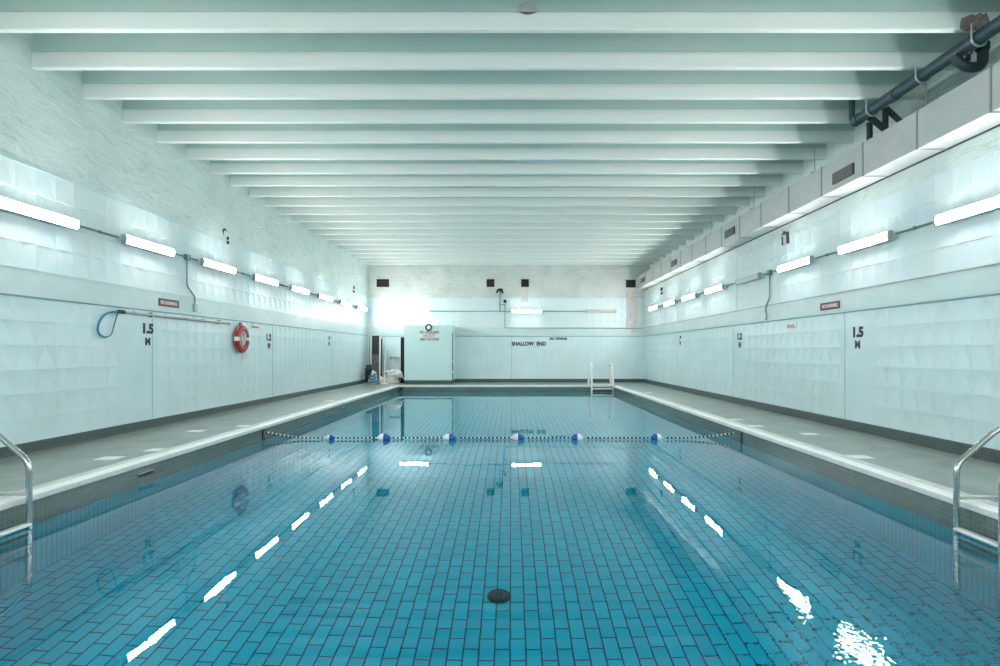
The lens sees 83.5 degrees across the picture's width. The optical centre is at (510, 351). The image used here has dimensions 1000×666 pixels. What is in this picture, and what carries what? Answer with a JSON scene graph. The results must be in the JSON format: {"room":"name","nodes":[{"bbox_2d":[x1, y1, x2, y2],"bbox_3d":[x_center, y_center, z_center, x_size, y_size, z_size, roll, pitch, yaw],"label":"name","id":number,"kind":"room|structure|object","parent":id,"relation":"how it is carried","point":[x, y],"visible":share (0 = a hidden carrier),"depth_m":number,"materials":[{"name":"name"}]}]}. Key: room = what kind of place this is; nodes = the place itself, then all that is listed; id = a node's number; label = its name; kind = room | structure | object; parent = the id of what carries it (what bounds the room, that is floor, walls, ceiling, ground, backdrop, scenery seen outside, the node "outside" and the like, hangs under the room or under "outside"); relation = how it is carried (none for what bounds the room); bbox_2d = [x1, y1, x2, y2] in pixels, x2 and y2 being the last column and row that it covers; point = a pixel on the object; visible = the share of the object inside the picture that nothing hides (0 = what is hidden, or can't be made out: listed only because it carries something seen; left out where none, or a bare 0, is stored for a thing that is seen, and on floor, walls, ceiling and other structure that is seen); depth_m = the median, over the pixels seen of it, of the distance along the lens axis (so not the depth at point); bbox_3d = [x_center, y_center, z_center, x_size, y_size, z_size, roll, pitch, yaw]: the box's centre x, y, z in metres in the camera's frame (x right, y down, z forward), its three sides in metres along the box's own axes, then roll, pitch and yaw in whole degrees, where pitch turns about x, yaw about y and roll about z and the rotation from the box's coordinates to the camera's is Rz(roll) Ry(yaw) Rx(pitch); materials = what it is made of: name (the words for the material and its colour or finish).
{"room":"indoor swimming pool","nodes":[
{"label":"indoor swimming pool","id":0,"kind":"room"},
{"bbox_2d":[0,33,367,446],"bbox_3d":[-6.914,-1.600,12.000,0.058,6.120,30.000,0,0,0],"label":"wall","id":1,"kind":"structure","parent":0,"point":[59,377],"depth_m":10.18,"materials":[{"name":"tile"}]},
{"bbox_2d":[0,196,80,229],"bbox_3d":[-6.831,-1.990,8.055,0.172,0.156,1.450,0,0,0],"label":"wall lamp","id":2,"kind":"object","parent":1,"relation":"attached to","point":[6,204],"visible":1,"depth_m":8.02,"materials":[{"name":"white plastic"}]},
{"bbox_2d":[81,225,118,237],"bbox_3d":[-6.885,-2.015,9.300,0.061,0.061,1.040,0,0,0],"label":"conduit","id":3,"kind":"object","parent":1,"relation":"attached to","point":[82,226],"visible":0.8,"depth_m":9.37,"materials":[{"name":"grey metal"}]},
{"bbox_2d":[121,234,175,256],"bbox_3d":[-6.831,-1.990,10.545,0.172,0.156,1.450,0,0,0],"label":"wall lamp","id":4,"kind":"object","parent":1,"relation":"attached to","point":[125,239],"visible":1,"depth_m":10.40,"materials":[{"name":"grey plastic"}]},
{"bbox_2d":[143,323,153,333],"bbox_3d":[-6.915,-0.445,10.680,0.004,0.200,0.310,0,0,0],"label":"depth marking","id":5,"kind":"object","parent":1,"relation":"attached to","point":[150,325],"visible":1,"depth_m":10.71,"materials":[{"name":"black paint"}]},
{"bbox_2d":[152,317,152,418],"bbox_3d":[-6.916,0.258,10.800,0.004,2.071,0.024,0,0,0],"label":"trim","id":6,"kind":"structure","parent":1,"relation":"attached to","point":[152,317],"depth_m":10.80,"materials":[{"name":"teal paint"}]},
{"bbox_2d":[96,310,230,337],"bbox_3d":[-6.883,-0.494,11.485,0.095,0.521,4.390,0,0,0],"label":"pole","id":7,"kind":"object","parent":1,"relation":"attached to","point":[149,314],"visible":1,"depth_m":10.55,"materials":[{"name":"grey metal"}]},
{"bbox_2d":[158,298,178,307],"bbox_3d":[-6.902,-0.985,11.300,0.012,0.150,0.660,0,0,0],"label":"wall sign","id":8,"kind":"object","parent":1,"relation":"attached to","point":[161,302],"visible":1,"depth_m":11.28,"materials":[{"name":"red plastic"}]},
{"bbox_2d":[0,379,367,459],"bbox_3d":[-6.905,1.377,12.000,0.050,0.167,30.000,0,0,0],"label":"baseboard","id":9,"kind":"structure","parent":1,"relation":"attached to","point":[32,447],"depth_m":10.45,"materials":[{"name":"grey tile"}]},
{"bbox_2d":[0,293,367,335],"bbox_3d":[-6.910,-0.790,12.000,0.013,0.024,30.000,0,0,0],"label":"trim","id":10,"kind":"structure","parent":1,"relation":"attached to","point":[0,293],"depth_m":10.30,"materials":[{"name":"teal paint"}]},
{"bbox_2d":[0,154,367,296],"bbox_3d":[-6.913,-2.667,12.000,0.014,0.014,30.000,0,0,0],"label":"trim","id":11,"kind":"structure","parent":1,"relation":"attached to","point":[0,154],"depth_m":10.26,"materials":[{"name":"white paint"}]},
{"bbox_2d":[0,264,367,327],"bbox_3d":[-6.911,-1.184,12.000,0.014,0.012,30.000,0,0,0],"label":"trim","id":12,"kind":"structure","parent":1,"relation":"attached to","point":[0,264],"depth_m":10.27,"materials":[{"name":"white"}]},
{"bbox_2d":[183,254,197,311],"bbox_3d":[-6.890,-1.478,12.051,0.090,1.195,0.425,0,0,0],"label":"conduit","id":13,"kind":"object","parent":1,"relation":"attached to","point":[187,258],"visible":1,"depth_m":11.92,"materials":[{"name":"grey metal"}]},
{"bbox_2d":[200,258,235,273],"bbox_3d":[-6.831,-1.990,13.035,0.172,0.156,1.450,0,0,0],"label":"wall lamp","id":14,"kind":"object","parent":1,"relation":"attached to","point":[204,262],"visible":1,"depth_m":12.89,"materials":[{"name":"grey plastic"}]},
{"bbox_2d":[234,322,249,360],"bbox_3d":[-6.845,-0.238,14.250,0.122,1.023,0.732,0,0,0],"label":"lifebuoy","id":15,"kind":"object","parent":1,"relation":"attached to","point":[241,330],"visible":1,"depth_m":14.17,"materials":[{"name":"red plastic"}]},
{"bbox_2d":[252,274,278,285],"bbox_3d":[-6.831,-1.990,15.525,0.172,0.156,1.450,0,0,0],"label":"wall lamp","id":16,"kind":"object","parent":1,"relation":"attached to","point":[256,277],"visible":1,"depth_m":15.39,"materials":[{"name":"grey plastic"}]},
{"bbox_2d":[272,325,272,396],"bbox_3d":[-6.916,0.258,16.250,0.004,2.071,0.024,0,0,0],"label":"trim","id":17,"kind":"structure","parent":1,"relation":"attached to","point":[272,325],"depth_m":16.24,"materials":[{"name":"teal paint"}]},
{"bbox_2d":[290,285,308,294],"bbox_3d":[-6.831,-1.990,18.015,0.172,0.156,1.450,0,0,0],"label":"wall lamp","id":18,"kind":"object","parent":1,"relation":"attached to","point":[292,288],"visible":1,"depth_m":17.88,"materials":[{"name":"grey plastic"}]},
{"bbox_2d":[293,286,308,293],"bbox_3d":[-6.772,-1.990,18.015,0.050,0.140,1.380,0,0,0],"label":"diffuser","id":19,"kind":"object","parent":18,"relation":"attached to","point":[300,290],"depth_m":18.01,"materials":[{"name":"white plastic"}]},
{"bbox_2d":[317,293,332,301],"bbox_3d":[-6.831,-1.990,20.505,0.172,0.156,1.450,0,0,0],"label":"wall lamp","id":20,"kind":"object","parent":1,"relation":"attached to","point":[324,297],"visible":1,"depth_m":20.37,"materials":[{"name":"grey plastic"}]},
{"bbox_2d":[320,294,332,300],"bbox_3d":[-6.772,-1.990,20.505,0.050,0.140,1.380,0,0,0],"label":"diffuser","id":21,"kind":"object","parent":20,"relation":"attached to","point":[324,297],"depth_m":20.47,"materials":[{"name":"white plastic"}]},
{"bbox_2d":[0,387,397,530],"bbox_3d":[-4.995,1.695,12.650,0.250,0.370,23.100,0,0,0],"label":"wall","id":22,"kind":"structure","parent":0,"point":[42,507],"depth_m":7.42,"materials":[{"name":"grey tile"}]},
{"bbox_2d":[138,469,153,477],"bbox_3d":[-4.865,1.621,7.470,0.010,0.052,0.324,0,0,0],"label":"overflow slot","id":23,"kind":"object","parent":22,"relation":"attached to","point":[152,470],"visible":1,"depth_m":7.46,"materials":[{"name":"black"}]},
{"bbox_2d":[0,386,398,510],"bbox_3d":[-4.938,1.482,12.650,0.165,0.067,23.100,0,0,0],"label":"trim","id":24,"kind":"structure","parent":22,"relation":"on","point":[12,501],"depth_m":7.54,"materials":[{"name":"white tile"}]},
{"bbox_2d":[0,382,999,502],"bbox_3d":[-0.240,1.610,12.000,13.380,0.300,30.000,0,0,0],"label":"floor","id":25,"kind":"structure","parent":0,"point":[977,477],"depth_m":9.04,"materials":[{"name":"concrete"}]},
{"bbox_2d":[0,433,32,536],"bbox_3d":[-5.112,2.038,5.270,0.815,2.690,0.600,0,0,0],"label":"pool ladder","id":26,"kind":"object","parent":25,"relation":"on","point":[28,493],"visible":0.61,"depth_m":5.50,"materials":[{"name":"silver metal"}]},
{"bbox_2d":[93,456,125,459],"bbox_3d":[-5.520,1.463,7.700,0.280,0.014,0.240,0,0,0],"label":"floor marking","id":27,"kind":"object","parent":25,"relation":"on","point":[105,457],"depth_m":7.67,"materials":[{"name":"white paint"}]},
{"bbox_2d":[365,364,371,379],"bbox_3d":[-6.603,0.936,25.976,0.362,0.747,0.462,0,0,0],"label":"bag","id":28,"kind":"object","parent":25,"relation":"on","point":[368,369],"visible":0.83,"depth_m":25.90,"materials":[{"name":"black"}]},
{"bbox_2d":[368,374,379,383],"bbox_3d":[-6.182,1.211,25.300,0.557,0.469,0.291,0,0,0],"label":"coiled hose","id":29,"kind":"object","parent":25,"relation":"on","point":[373,375],"visible":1,"depth_m":25.27,"materials":[{"name":"blue plastic"}]},
{"bbox_2d":[369,336,381,381],"bbox_3d":[-6.405,0.342,26.508,0.590,2.238,0.195,0,0,0],"label":"frame","id":30,"kind":"object","parent":25,"relation":"on","point":[375,346],"visible":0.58,"depth_m":26.51,"materials":[{"name":"white paint"}]},
{"bbox_2d":[378,369,403,383],"bbox_3d":[-5.538,1.124,25.922,1.232,0.683,0.584,0,0,0],"label":"cover","id":31,"kind":"object","parent":25,"relation":"on","point":[392,376],"visible":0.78,"depth_m":25.75,"materials":[{"name":"grey fabric"}]},
{"bbox_2d":[400,337,403,382],"bbox_3d":[-5.070,0.385,26.297,0.280,2.150,0.065,0,0,0],"label":"board","id":32,"kind":"object","parent":25,"relation":"on","point":[402,338],"visible":0.51,"depth_m":26.27,"materials":[{"name":"black"}]},
{"bbox_2d":[404,324,454,383],"bbox_3d":[-3.755,0.091,26.233,2.230,2.738,1.514,0,0,0],"label":"partition","id":33,"kind":"object","parent":25,"relation":"on","point":[425,362],"depth_m":25.55,"materials":[{"name":"paint"}]},
{"bbox_2d":[418,330,440,340],"bbox_3d":[-3.720,-0.740,25.540,1.040,0.500,0.012,0,0,0],"label":"wall sign","id":34,"kind":"object","parent":33,"relation":"attached to","point":[423,335],"visible":1,"depth_m":25.54,"materials":[{"name":"white plastic"}]},
{"bbox_2d":[587,363,613,391],"bbox_3d":[3.930,1.478,24.485,1.119,1.964,0.910,0,0,0],"label":"pool ladder","id":35,"kind":"object","parent":25,"relation":"on","point":[610,364],"visible":0.7,"depth_m":24.13,"materials":[{"name":"white metal"}]},
{"bbox_2d":[845,455,874,458],"bbox_3d":[4.850,1.463,7.790,0.280,0.014,0.240,0,0,0],"label":"floor marking","id":36,"kind":"object","parent":25,"relation":"on","point":[852,456],"depth_m":7.80,"materials":[{"name":"white paint"}]},
{"bbox_2d":[953,426,999,549],"bbox_3d":[4.643,2.038,5.130,0.815,2.690,0.600,0,0,0],"label":"pool ladder","id":37,"kind":"object","parent":25,"relation":"on","point":[957,497],"visible":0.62,"depth_m":5.36,"materials":[{"name":"silver metal"}]},
{"bbox_2d":[398,387,611,391],"bbox_3d":[-0.235,1.695,24.325,9.270,0.370,0.250,0,0,0],"label":"wall","id":38,"kind":"structure","parent":0,"point":[405,389],"depth_m":24.20,"materials":[{"name":"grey tile"}]},
{"bbox_2d":[399,385,611,386],"bbox_3d":[-0.235,1.482,24.267,9.270,0.067,0.165,0,0,0],"label":"trim","id":39,"kind":"structure","parent":38,"relation":"on","point":[399,385],"depth_m":24.19,"materials":[{"name":"white tile"}]},
{"bbox_2d":[367,265,649,378],"bbox_3d":[-0.115,-1.600,26.988,13.630,6.120,0.042,0,0,0],"label":"wall","id":40,"kind":"structure","parent":0,"point":[411,287],"depth_m":26.99,"materials":[{"name":"paint"}]},
{"bbox_2d":[377,279,388,286],"bbox_3d":[-6.172,-3.320,26.970,0.600,0.380,0.040,0,0,0],"label":"air vent","id":41,"kind":"object","parent":40,"relation":"in","point":[380,282],"visible":1,"depth_m":26.97,"materials":[{"name":"grey metal"}]},
{"bbox_2d":[430,311,510,311],"bbox_3d":[-1.945,-1.960,26.955,3.930,0.061,0.061,0,0,0],"label":"conduit","id":42,"kind":"object","parent":40,"relation":"attached to","point":[430,311],"visible":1,"depth_m":26.94,"materials":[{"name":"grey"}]},
{"bbox_2d":[496,288,505,310],"bbox_3d":[-0.492,-2.527,26.910,0.464,1.074,0.120,0,0,0],"label":"pipe fitting","id":43,"kind":"object","parent":40,"relation":"attached to","point":[500,290],"visible":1,"depth_m":26.89,"materials":[{"name":"grey metal"}]},
{"bbox_2d":[367,336,644,336],"bbox_3d":[-0.240,-0.757,26.980,13.380,0.025,0.016,0,0,0],"label":"trim","id":44,"kind":"structure","parent":40,"relation":"attached to","point":[367,336],"depth_m":26.97,"materials":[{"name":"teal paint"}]},
{"bbox_2d":[521,287,527,302],"bbox_3d":[0.663,-2.747,26.974,0.317,0.746,0.007,0,0,0],"label":"rust stain","id":45,"kind":"object","parent":40,"relation":"attached to","point":[524,290],"visible":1,"depth_m":26.97,"materials":[{"name":"white paint"}]},
{"bbox_2d":[521,279,528,286],"bbox_3d":[0.675,-3.320,26.970,0.380,0.380,0.040,0,0,0],"label":"air vent","id":46,"kind":"object","parent":40,"relation":"in","point":[524,282],"visible":1,"depth_m":26.97,"materials":[{"name":"grey metal"}]},
{"bbox_2d":[512,309,541,312],"bbox_3d":[0.755,-1.960,26.901,1.450,0.156,0.172,0,0,0],"label":"wall lamp","id":47,"kind":"object","parent":40,"relation":"attached to","point":[513,311],"visible":1,"depth_m":26.82,"materials":[{"name":"grey plastic"}]},
{"bbox_2d":[512,342,545,345],"bbox_3d":[0.860,-0.400,26.984,1.660,0.200,0.004,0,0,0],"label":"wall lettering","id":48,"kind":"object","parent":40,"relation":"attached to","point":[539,343],"depth_m":26.98,"materials":[{"name":"black paint"}]},
{"bbox_2d":[455,379,643,381],"bbox_3d":[-0.240,1.377,26.975,13.380,0.167,0.050,0,0,0],"label":"baseboard","id":49,"kind":"structure","parent":40,"relation":"attached to","point":[456,380],"depth_m":26.97,"materials":[{"name":"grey tile"}]},
{"bbox_2d":[586,309,615,312],"bbox_3d":[4.325,-1.960,26.901,1.450,0.156,0.172,0,0,0],"label":"wall lamp","id":50,"kind":"object","parent":40,"relation":"attached to","point":[587,311],"visible":1,"depth_m":26.82,"materials":[{"name":"white plastic"}]},
{"bbox_2d":[626,280,635,287],"bbox_3d":[5.834,-3.290,26.970,0.600,0.370,0.040,0,0,0],"label":"air vent","id":51,"kind":"object","parent":40,"relation":"in","point":[629,283],"visible":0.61,"depth_m":26.97,"materials":[{"name":"grey metal"}]},
{"bbox_2d":[626,288,636,332],"bbox_3d":[5.822,-2.000,26.974,0.515,2.180,0.007,0,0,0],"label":"rust stain","id":52,"kind":"object","parent":40,"relation":"attached to","point":[631,290],"visible":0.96,"depth_m":26.97,"materials":[{"name":"white paint"}]},
{"bbox_2d":[614,388,997,541],"bbox_3d":[4.525,1.695,12.650,0.250,0.370,23.100,0,0,0],"label":"wall","id":53,"kind":"structure","parent":0,"point":[978,523],"depth_m":7.07,"materials":[{"name":"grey tile"}]},
{"bbox_2d":[613,386,997,519],"bbox_3d":[4.468,1.482,12.650,0.165,0.067,23.100,0,0,0],"label":"trim","id":54,"kind":"structure","parent":53,"relation":"on","point":[991,511],"depth_m":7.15,"materials":[{"name":"white tile"}]},
{"bbox_2d":[644,33,999,449],"bbox_3d":[6.565,-1.600,12.000,0.270,6.120,30.000,0,0,0],"label":"wall","id":55,"kind":"structure","parent":0,"point":[929,369],"depth_m":9.92,"materials":[{"name":"tile"}]},
{"bbox_2d":[663,299,675,306],"bbox_3d":[6.351,-1.945,22.285,0.172,0.156,1.450,0,0,0],"label":"wall lamp","id":56,"kind":"object","parent":55,"relation":"attached to","point":[672,302],"visible":1,"depth_m":22.12,"materials":[{"name":"grey plastic"}]},
{"bbox_2d":[664,300,673,305],"bbox_3d":[6.292,-1.945,22.285,0.050,0.140,1.380,0,0,0],"label":"diffuser","id":57,"kind":"object","parent":56,"relation":"attached to","point":[668,303],"depth_m":22.20,"materials":[{"name":"white plastic"}]},
{"bbox_2d":[682,293,696,300],"bbox_3d":[6.351,-1.945,19.835,0.172,0.156,1.450,0,0,0],"label":"wall lamp","id":58,"kind":"object","parent":55,"relation":"attached to","point":[694,295],"visible":1,"depth_m":19.67,"materials":[{"name":"grey plastic"}]},
{"bbox_2d":[705,284,724,293],"bbox_3d":[6.351,-1.945,17.385,0.172,0.156,1.450,0,0,0],"label":"wall lamp","id":59,"kind":"object","parent":55,"relation":"attached to","point":[722,286],"visible":1,"depth_m":17.21,"materials":[{"name":"grey plastic"}]},
{"bbox_2d":[735,272,760,284],"bbox_3d":[6.351,-1.945,14.935,0.172,0.156,1.450,0,0,0],"label":"wall lamp","id":60,"kind":"object","parent":55,"relation":"attached to","point":[756,276],"visible":1,"depth_m":14.82,"materials":[{"name":"white plastic"}]},
{"bbox_2d":[763,270,771,319],"bbox_3d":[6.410,-1.420,13.982,0.090,1.220,0.345,0,0,0],"label":"conduit","id":61,"kind":"object","parent":55,"relation":"attached to","point":[768,271],"visible":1,"depth_m":13.91,"materials":[{"name":"grey metal"}]},
{"bbox_2d":[781,231,788,244],"bbox_3d":[6.420,-2.680,13.100,0.060,0.320,0.260,0,0,0],"label":"wall box","id":62,"kind":"object","parent":55,"relation":"attached to","point":[785,239],"visible":1,"depth_m":13.06,"materials":[{"name":"grey"}]},
{"bbox_2d":[787,323,795,329],"bbox_3d":[6.428,-0.590,12.850,0.012,0.150,0.420,0,0,0],"label":"wall sign","id":63,"kind":"object","parent":55,"relation":"attached to","point":[790,326],"visible":1,"depth_m":12.83,"materials":[{"name":"white plastic"}]},
{"bbox_2d":[777,256,813,272],"bbox_3d":[6.351,-1.945,12.485,0.172,0.156,1.450,0,0,0],"label":"wall lamp","id":64,"kind":"object","parent":55,"relation":"attached to","point":[808,260],"visible":1,"depth_m":12.34,"materials":[{"name":"grey plastic"}]},
{"bbox_2d":[636,62,999,289],"bbox_3d":[6.185,-3.547,11.975,0.504,1.145,29.850,0,0,0],"label":"air duct","id":65,"kind":"object","parent":55,"relation":"attached to","point":[970,110],"visible":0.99,"depth_m":9.52,"materials":[{"name":"metal"}]},
{"bbox_2d":[724,226,734,238],"bbox_3d":[5.954,-3.255,15.250,0.042,0.200,0.660,0,0,0],"label":"vent grille","id":66,"kind":"object","parent":65,"relation":"attached to","point":[729,232],"depth_m":15.22,"materials":[{"name":"grey metal"}]},
{"bbox_2d":[832,163,853,184],"bbox_3d":[5.957,-3.195,10.050,0.035,0.200,0.620,0,0,0],"label":"vent grille","id":67,"kind":"object","parent":65,"relation":"attached to","point":[844,173],"depth_m":10.03,"materials":[{"name":"grey metal"}]},
{"bbox_2d":[644,379,999,463],"bbox_3d":[6.400,1.377,12.000,0.100,0.167,30.000,0,0,0],"label":"baseboard","id":68,"kind":"structure","parent":55,"relation":"attached to","point":[954,447],"depth_m":10.14,"materials":[{"name":"grey tile"}]},
{"bbox_2d":[645,263,999,327],"bbox_3d":[6.430,-1.163,12.000,0.016,0.015,30.000,0,0,0],"label":"trim","id":69,"kind":"structure","parent":55,"relation":"attached to","point":[997,263],"depth_m":10.03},
{"bbox_2d":[648,293,999,335],"bbox_3d":[6.431,-0.762,12.000,0.013,0.024,30.000,0,0,0],"label":"trim","id":70,"kind":"structure","parent":55,"relation":"attached to","point":[997,293],"depth_m":10.04,"materials":[{"name":"teal paint"}]},
{"bbox_2d":[820,301,839,310],"bbox_3d":[6.422,-0.930,11.280,0.012,0.150,0.680,0,0,0],"label":"wall sign","id":71,"kind":"object","parent":55,"relation":"attached to","point":[835,304],"visible":1,"depth_m":11.27,"materials":[{"name":"red plastic"}]},
{"bbox_2d":[844,313,844,418],"bbox_3d":[6.436,0.267,10.800,0.004,2.053,0.024,0,0,0],"label":"trim","id":72,"kind":"structure","parent":55,"relation":"attached to","point":[844,313],"depth_m":10.81,"materials":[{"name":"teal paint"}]},
{"bbox_2d":[853,326,863,336],"bbox_3d":[6.436,-0.370,10.380,0.004,0.200,0.310,0,0,0],"label":"depth marking","id":73,"kind":"object","parent":55,"relation":"attached to","point":[860,327],"visible":1,"depth_m":10.34,"materials":[{"name":"black paint"}]},
{"bbox_2d":[837,230,892,254],"bbox_3d":[6.351,-1.945,10.035,0.172,0.156,1.450,0,0,0],"label":"wall lamp","id":74,"kind":"object","parent":55,"relation":"attached to","point":[886,236],"visible":1,"depth_m":9.90,"materials":[{"name":"grey plastic"}]},
{"bbox_2d":[895,221,932,234],"bbox_3d":[6.405,-1.970,8.810,0.061,0.061,1.000,0,0,0],"label":"conduit","id":75,"kind":"object","parent":55,"relation":"attached to","point":[931,222],"visible":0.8,"depth_m":8.88,"materials":[{"name":"grey metal"}]},
{"bbox_2d":[933,195,999,225],"bbox_3d":[6.351,-1.945,7.585,0.172,0.156,1.450,0,0,0],"label":"wall lamp","id":76,"kind":"object","parent":55,"relation":"attached to","point":[987,205],"visible":1,"depth_m":7.69,"materials":[{"name":"grey plastic"}]},
{"bbox_3d":[-0.140,-4.735,12.000,14.180,0.150,30.400,0,0,0],"label":"ceiling","id":77,"kind":"structure","parent":0,"visible":0},
{"bbox_2d":[0,0,999,32],"bbox_3d":[-0.111,-4.372,7.157,13.619,0.575,0.107,0,0,0],"label":"ceiling beam","id":78,"kind":"structure","parent":77,"relation":"attached to","point":[16,16],"depth_m":7.12,"materials":[{"name":"paint"}]},
{"bbox_2d":[31,33,975,69],"bbox_3d":[-0.111,-4.380,8.119,13.619,0.560,0.090,0,0,0],"label":"ceiling beam","id":79,"kind":"structure","parent":77,"relation":"attached to","point":[51,51],"depth_m":8.08,"materials":[{"name":"paint"}]},
{"bbox_2d":[82,70,924,99],"bbox_3d":[-0.111,-4.380,9.073,13.619,0.560,0.090,0,0,0],"label":"ceiling beam","id":80,"kind":"structure","parent":77,"relation":"attached to","point":[97,84],"depth_m":9.04,"materials":[{"name":"paint"}]},
{"bbox_2d":[850,15,999,126],"bbox_3d":[5.880,-3.973,6.800,0.228,0.294,5.600,0,0,0],"label":"drain pipe","id":81,"kind":"object","parent":80,"relation":"hanging from","point":[979,38],"visible":1,"depth_m":7.81,"materials":[{"name":"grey metal"}]},
{"bbox_2d":[849,100,872,140],"bbox_3d":[6.060,-4.095,9.727,0.477,1.050,0.175,0,0,-21],"label":"pipe","id":82,"kind":"object","parent":81,"relation":"attached to","point":[869,126],"visible":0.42,"depth_m":9.71,"materials":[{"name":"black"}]},
{"bbox_2d":[866,106,901,131],"bbox_3d":[6.267,-3.837,9.350,0.677,0.534,0.103,0,0,0],"label":"pipe","id":83,"kind":"object","parent":81,"relation":"attached to","point":[886,112],"visible":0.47,"depth_m":9.31,"materials":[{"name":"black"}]},
{"bbox_2d":[949,40,990,72],"bbox_3d":[5.992,-3.834,7.315,0.474,0.372,0.154,0,0,6],"label":"pipe","id":84,"kind":"object","parent":81,"relation":"attached to","point":[963,64],"visible":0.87,"depth_m":7.26,"materials":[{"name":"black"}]},
{"bbox_2d":[123,100,886,123],"bbox_3d":[-0.111,-4.380,10.027,13.619,0.560,0.090,0,0,0],"label":"ceiling beam","id":85,"kind":"structure","parent":77,"relation":"attached to","point":[134,111],"depth_m":9.99,"materials":[{"name":"paint"}]},
{"bbox_2d":[157,124,853,143],"bbox_3d":[-0.111,-4.380,10.981,13.619,0.560,0.090,0,0,0],"label":"ceiling beam","id":86,"kind":"structure","parent":77,"relation":"attached to","point":[166,133],"depth_m":10.94,"materials":[{"name":"paint"}]},
{"bbox_2d":[186,144,826,159],"bbox_3d":[-0.111,-4.380,11.935,13.619,0.560,0.090,0,0,0],"label":"ceiling beam","id":87,"kind":"structure","parent":77,"relation":"attached to","point":[193,151],"depth_m":11.89,"materials":[{"name":"paint"}]},
{"bbox_2d":[210,160,802,173],"bbox_3d":[-0.111,-4.380,12.889,13.619,0.560,0.090,0,0,0],"label":"ceiling beam","id":88,"kind":"structure","parent":77,"relation":"attached to","point":[216,166],"depth_m":12.85,"materials":[{"name":"paint"}]},
{"bbox_2d":[230,174,782,186],"bbox_3d":[-0.111,-4.380,13.843,13.619,0.560,0.090,0,0,0],"label":"ceiling beam","id":89,"kind":"structure","parent":77,"relation":"attached to","point":[236,180],"depth_m":13.80,"materials":[{"name":"paint"}]},
{"bbox_2d":[248,187,764,196],"bbox_3d":[-0.111,-4.380,14.797,13.619,0.560,0.090,0,0,0],"label":"ceiling beam","id":90,"kind":"structure","parent":77,"relation":"attached to","point":[252,191],"depth_m":14.75,"materials":[{"name":"paint"}]},
{"bbox_2d":[265,197,749,206],"bbox_3d":[-0.111,-4.380,15.751,13.619,0.560,0.090,0,0,0],"label":"ceiling beam","id":91,"kind":"structure","parent":77,"relation":"attached to","point":[269,201],"depth_m":15.71,"materials":[{"name":"paint"}]},
{"bbox_2d":[279,207,735,214],"bbox_3d":[-0.111,-4.380,16.705,13.619,0.560,0.090,0,0,0],"label":"ceiling beam","id":92,"kind":"structure","parent":77,"relation":"attached to","point":[282,210],"depth_m":16.66,"materials":[{"name":"paint"}]},
{"bbox_2d":[291,215,723,221],"bbox_3d":[-0.111,-4.380,17.659,13.619,0.560,0.090,0,0,0],"label":"ceiling beam","id":93,"kind":"structure","parent":77,"relation":"attached to","point":[294,218],"depth_m":17.61,"materials":[{"name":"paint"}]},
{"bbox_2d":[302,222,712,228],"bbox_3d":[-0.111,-4.380,18.613,13.619,0.560,0.090,0,0,0],"label":"ceiling beam","id":94,"kind":"structure","parent":77,"relation":"attached to","point":[305,225],"depth_m":18.57,"materials":[{"name":"paint"}]},
{"bbox_2d":[313,229,702,234],"bbox_3d":[-0.111,-4.380,19.567,13.619,0.560,0.090,0,0,0],"label":"ceiling beam","id":95,"kind":"structure","parent":77,"relation":"attached to","point":[315,231],"depth_m":19.52,"materials":[{"name":"paint"}]},
{"bbox_2d":[322,235,693,239],"bbox_3d":[-0.111,-4.380,20.521,13.619,0.560,0.090,0,0,0],"label":"ceiling beam","id":96,"kind":"structure","parent":77,"relation":"attached to","point":[324,237],"depth_m":20.48,"materials":[{"name":"paint"}]},
{"bbox_2d":[330,240,685,244],"bbox_3d":[-0.111,-4.380,21.475,13.619,0.560,0.090,0,0,0],"label":"ceiling beam","id":97,"kind":"structure","parent":77,"relation":"attached to","point":[332,242],"depth_m":21.43,"materials":[{"name":"paint"}]},
{"bbox_2d":[338,245,678,249],"bbox_3d":[-0.111,-4.380,22.429,13.619,0.560,0.090,0,0,0],"label":"ceiling beam","id":98,"kind":"structure","parent":77,"relation":"attached to","point":[340,247],"depth_m":22.38,"materials":[{"name":"paint"}]},
{"bbox_2d":[345,250,671,253],"bbox_3d":[-0.111,-4.380,23.383,13.619,0.560,0.090,0,0,0],"label":"ceiling beam","id":99,"kind":"structure","parent":77,"relation":"attached to","point":[346,251],"depth_m":23.34,"materials":[{"name":"paint"}]},
{"bbox_2d":[352,254,664,257],"bbox_3d":[-0.111,-4.380,24.337,13.619,0.560,0.090,0,0,0],"label":"ceiling beam","id":100,"kind":"structure","parent":77,"relation":"attached to","point":[353,255],"depth_m":24.29,"materials":[{"name":"paint"}]},
{"bbox_2d":[363,261,653,264],"bbox_3d":[-0.111,-4.380,26.245,13.619,0.560,0.090,0,0,0],"label":"ceiling beam","id":101,"kind":"structure","parent":77,"relation":"attached to","point":[364,262],"depth_m":26.20,"materials":[{"name":"paint"}]},
{"bbox_2d":[358,258,659,260],"bbox_3d":[-0.111,-4.380,25.291,13.619,0.560,0.090,0,0,0],"label":"ceiling beam","id":102,"kind":"structure","parent":77,"relation":"attached to","point":[359,259],"depth_m":25.25,"materials":[{"name":"paint"}]},
{"bbox_3d":[-0.235,3.268,12.650,9.670,1.592,23.500,0,0,0],"label":"floor","id":103,"kind":"structure","parent":0,"visible":0},
{"bbox_2d":[0,392,999,665],"bbox_3d":[-0.235,2.840,12.650,9.282,2.240,23.112,0,0,0],"label":"pool water","id":104,"kind":"object","parent":103,"relation":"on","point":[276,550],"visible":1,"depth_m":4.62,"materials":[{"name":"blue liquid"}]},
{"bbox_2d":[265,431,733,439],"bbox_3d":[-0.235,1.665,11.000,9.233,0.211,0.170,0,0,0],"label":"lane rope","id":105,"kind":"object","parent":104,"relation":"on","point":[383,436],"visible":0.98,"depth_m":10.98,"materials":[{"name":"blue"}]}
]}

